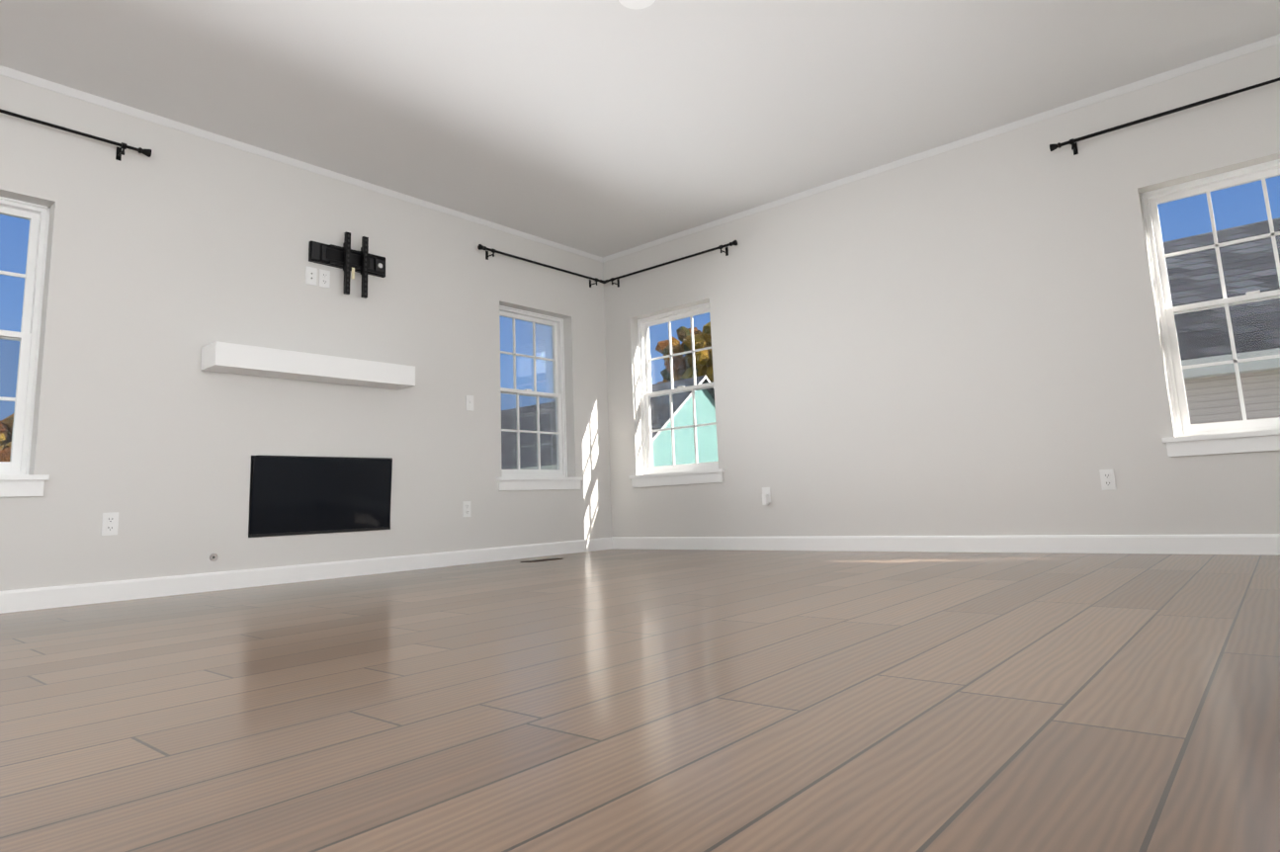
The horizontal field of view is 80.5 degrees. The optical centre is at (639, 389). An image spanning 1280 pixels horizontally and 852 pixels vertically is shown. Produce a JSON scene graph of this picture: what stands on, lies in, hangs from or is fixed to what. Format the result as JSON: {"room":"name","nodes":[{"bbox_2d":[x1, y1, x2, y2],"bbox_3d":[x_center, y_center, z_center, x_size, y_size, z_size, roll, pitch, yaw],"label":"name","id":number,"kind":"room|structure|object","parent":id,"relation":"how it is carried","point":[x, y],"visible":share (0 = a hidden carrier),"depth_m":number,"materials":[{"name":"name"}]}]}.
{"room":"living room","nodes":[
{"label":"living room","id":0,"kind":"room"},
{"bbox_2d":[0,75,612,591],"bbox_3d":[-3.527,-0.321,3.479,0.230,2.740,10.050,-10,-11,40],"label":"wall","id":1,"kind":"structure","parent":0,"point":[172,255],"depth_m":4.59,"materials":[{"name":"white paint"}]},
{"bbox_2d":[0,196,50,497],"bbox_3d":[-3.381,-0.257,3.590,0.234,1.536,0.960,-10,-11,40],"label":"window","id":2,"kind":"structure","parent":1,"relation":"in","point":[17,479],"depth_m":3.89,"materials":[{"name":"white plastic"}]},
{"bbox_2d":[0,108,151,161],"bbox_3d":[-3.339,-1.390,3.652,0.108,0.078,1.690,-10,-11,40],"label":"curtain rod","id":3,"kind":"object","parent":1,"relation":"attached to","point":[144,151],"visible":1,"depth_m":4.07,"materials":[{"name":"black metal"}]},
{"bbox_2d":[100,512,118,535],"bbox_3d":[-2.782,0.704,3.970,0.010,0.118,0.072,-10,-11,40],"label":"electrical outlet","id":4,"kind":"object","parent":1,"relation":"attached to","point":[110,524],"visible":1,"depth_m":3.97,"materials":[{"name":"white plastic"}]},
{"bbox_2d":[209,553,217,561],"bbox_3d":[-2.441,0.959,4.326,0.006,0.044,0.044,-10,-11,40],"label":"socket","id":5,"kind":"object","parent":1,"relation":"attached to","point":[213,556],"visible":1,"depth_m":4.32,"materials":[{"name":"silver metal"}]},
{"bbox_2d":[0,536,612,613],"bbox_3d":[-3.380,0.965,3.203,0.015,0.104,9.650,-10,-11,40],"label":"baseboard","id":6,"kind":"structure","parent":1,"relation":"attached to","point":[21,600],"depth_m":4.49,"materials":[{"name":"white wood"}]},
{"bbox_2d":[200,341,415,389],"bbox_3d":[-2.062,-0.137,4.832,0.215,0.138,1.290,-10,-11,40],"label":"mantel shelf","id":7,"kind":"object","parent":1,"relation":"attached to","point":[228,358],"visible":1,"depth_m":4.67,"materials":[{"name":"white wood"}]},
{"bbox_2d":[305,265,317,285],"bbox_3d":[-2.168,-0.751,4.988,0.012,0.118,0.072,-10,-11,40],"label":"outlet","id":8,"kind":"object","parent":1,"relation":"attached to","point":[310,275],"visible":1,"depth_m":4.99,"materials":[{"name":"white plastic"}]},
{"bbox_2d":[248,455,392,537],"bbox_3d":[-2.091,0.688,4.926,0.228,0.485,0.932,-10,-11,40],"label":"fireplace","id":9,"kind":"object","parent":1,"relation":"attached to","point":[294,495],"visible":0.83,"depth_m":4.82,"materials":[{"name":"black glass"}]},
{"bbox_2d":[318,268,330,288],"bbox_3d":[-2.111,-0.743,5.056,0.010,0.118,0.072,-10,-11,40],"label":"outlet","id":10,"kind":"object","parent":1,"relation":"attached to","point":[324,278],"visible":1,"depth_m":5.05,"materials":[{"name":"white plastic"}]},
{"bbox_2d":[308,231,385,298],"bbox_3d":[-1.981,-0.851,5.172,0.086,0.432,0.545,-10,-11,40],"label":"mount","id":11,"kind":"object","parent":1,"relation":"attached to","point":[347,259],"visible":1,"depth_m":5.14,"materials":[{"name":"black metal"}]},
{"bbox_2d":[462,501,470,516],"bbox_3d":[-1.302,0.898,5.687,0.010,0.118,0.072,-10,-11,40],"label":"electrical outlet","id":12,"kind":"object","parent":1,"relation":"attached to","point":[466,508],"visible":1,"depth_m":5.68,"materials":[{"name":"white plastic"}]},
{"bbox_2d":[465,395,473,411],"bbox_3d":[-1.310,0.101,5.832,0.017,0.118,0.072,-10,-11,40],"label":"light switch","id":13,"kind":"object","parent":1,"relation":"attached to","point":[469,402],"visible":1,"depth_m":5.83,"materials":[{"name":"white plastic"}]},
{"bbox_2d":[496,305,583,490],"bbox_3d":[-0.918,0.079,6.444,0.234,1.546,0.930,-10,-11,40],"label":"window","id":14,"kind":"structure","parent":1,"relation":"in","point":[549,329],"depth_m":6.58,"materials":[{"name":"white plastic"}]},
{"bbox_2d":[0,548,1279,851],"bbox_3d":[-1.319,0.729,1.453,5.840,0.120,10.050,-10,-11,40],"label":"floor","id":15,"kind":"structure","parent":0,"point":[714,701],"depth_m":1.45,"materials":[{"name":"brown wood"}]},
{"bbox_2d":[520,557,561,562],"bbox_3d":[-0.739,1.285,5.706,0.115,0.005,0.320,-10,-11,40],"label":"floor vent","id":16,"kind":"object","parent":15,"relation":"in","point":[543,559],"visible":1,"depth_m":5.68,"materials":[{"name":"grey metal"}]},
{"bbox_2d":[0,0,1279,262],"bbox_3d":[-1.435,-2.072,1.877,5.840,0.170,10.050,-10,-11,40],"label":"ceiling","id":17,"kind":"structure","parent":0,"point":[601,130],"depth_m":4.25,"materials":[{"name":"white paint"}]},
{"bbox_2d":[618,0,655,9],"bbox_3d":[-0.012,-1.839,3.533,0.183,0.010,0.183,-10,-11,40],"label":"recessed light","id":18,"kind":"object","parent":17,"relation":"in","point":[637,4],"visible":1,"depth_m":3.58,"materials":[{"name":"white"}]},
{"bbox_2d":[602,43,1279,536],"bbox_3d":[1.827,-0.254,5.382,5.840,2.740,0.200,-10,-11,40],"label":"wall","id":19,"kind":"structure","parent":0,"point":[965,340],"depth_m":5.00,"materials":[{"name":"white paint"}]},
{"bbox_2d":[477,240,737,287],"bbox_3d":[-0.251,-1.142,6.130,1.560,0.078,1.530,-10,-11,40],"label":"curtain rod","id":20,"kind":"object","parent":19,"relation":"attached to","point":[596,280],"visible":1,"depth_m":6.47,"materials":[{"name":"black metal"}]},
{"bbox_2d":[629,301,724,487],"bbox_3d":[0.332,0.053,6.613,1.000,1.546,0.234,-10,-11,40],"label":"window","id":21,"kind":"structure","parent":19,"relation":"in","point":[690,473],"depth_m":6.70,"materials":[{"name":"white plastic"}]},
{"bbox_2d":[762,487,770,505],"bbox_3d":[0.969,0.821,5.838,0.072,0.134,0.040,-10,-11,40],"label":"electrical outlet","id":22,"kind":"object","parent":19,"relation":"attached to","point":[766,496],"visible":1,"depth_m":5.83,"materials":[{"name":"white plastic"}]},
{"bbox_2d":[612,533,1279,554],"bbox_3d":[1.806,1.040,5.107,5.370,0.104,0.015,-10,-11,40],"label":"baseboard","id":23,"kind":"structure","parent":19,"relation":"attached to","point":[1240,544],"depth_m":4.76,"materials":[{"name":"white"}]},
{"bbox_2d":[1099,468,1115,490],"bbox_3d":[2.715,0.521,4.388,0.072,0.118,0.010,-10,-11,40],"label":"electrical outlet","id":24,"kind":"object","parent":19,"relation":"attached to","point":[1107,478],"visible":1,"depth_m":4.38,"materials":[{"name":"white plastic"}]},
{"bbox_2d":[1049,77,1279,155],"bbox_3d":[3.143,-1.574,4.196,1.550,0.078,0.108,-10,-11,40],"label":"curtain rod","id":25,"kind":"object","parent":19,"relation":"attached to","point":[1071,141],"visible":1,"depth_m":4.32,"materials":[{"name":"black metal"}]},
{"bbox_2d":[1140,159,1279,456],"bbox_3d":[3.327,-0.453,4.089,0.980,1.566,0.234,-10,-11,40],"label":"window","id":26,"kind":"structure","parent":19,"relation":"in","point":[1244,435],"depth_m":4.24,"materials":[{"name":"white plastic"}]},
{"label":"outside","id":27,"kind":"structure","parent":0,"visible":0},
{"bbox_3d":[-2.723,8.240,26.680,280.000,0.300,280.000,-10,-11,40],"label":"lawn","id":28,"kind":"structure","parent":27,"visible":0},
{"bbox_2d":[0,447,10,461],"bbox_3d":[-33.494,6.459,43.924,6.460,10.883,6.344,-10,-11,40],"label":"tree","id":29,"kind":"object","parent":28,"relation":"on","point":[4,456],"depth_m":41.57,"materials":[{"name":"brown plant"}]},
{"bbox_2d":[0,413,13,449],"bbox_3d":[-41.438,7.290,50.572,6.009,11.878,5.648,-10,-11,40],"label":"tree","id":30,"kind":"object","parent":28,"relation":"on","point":[6,436],"depth_m":48.90,"materials":[{"name":"brown plant"}]},
{"bbox_2d":[501,375,718,469],"bbox_3d":[-2.292,4.745,34.932,13.700,9.040,9.100,-10,-11,40],"label":"house","id":31,"kind":"structure","parent":28,"relation":"on","point":[686,382],"depth_m":31.32,"materials":[{"name":"green"}]},
{"bbox_2d":[655,326,711,383],"bbox_3d":[4.250,3.525,55.052,6.010,16.939,6.020,-10,-11,40],"label":"tree","id":32,"kind":"object","parent":28,"relation":"on","point":[679,359],"depth_m":54.95,"materials":[{"name":"brown plant"}]},
{"bbox_2d":[680,321,713,382],"bbox_3d":[6.190,3.330,52.536,6.154,16.412,5.786,-10,-11,40],"label":"tree","id":33,"kind":"object","parent":28,"relation":"on","point":[688,359],"depth_m":52.59,"materials":[{"name":"brown plant"}]},
{"bbox_2d":[1162,217,1279,424],"bbox_3d":[16.580,0.517,13.580,22.700,9.470,10.700,-10,-11,40],"label":"house","id":34,"kind":"structure","parent":28,"relation":"on","point":[1248,278],"depth_m":13.64,"materials":[{"name":"beige"}]}
]}

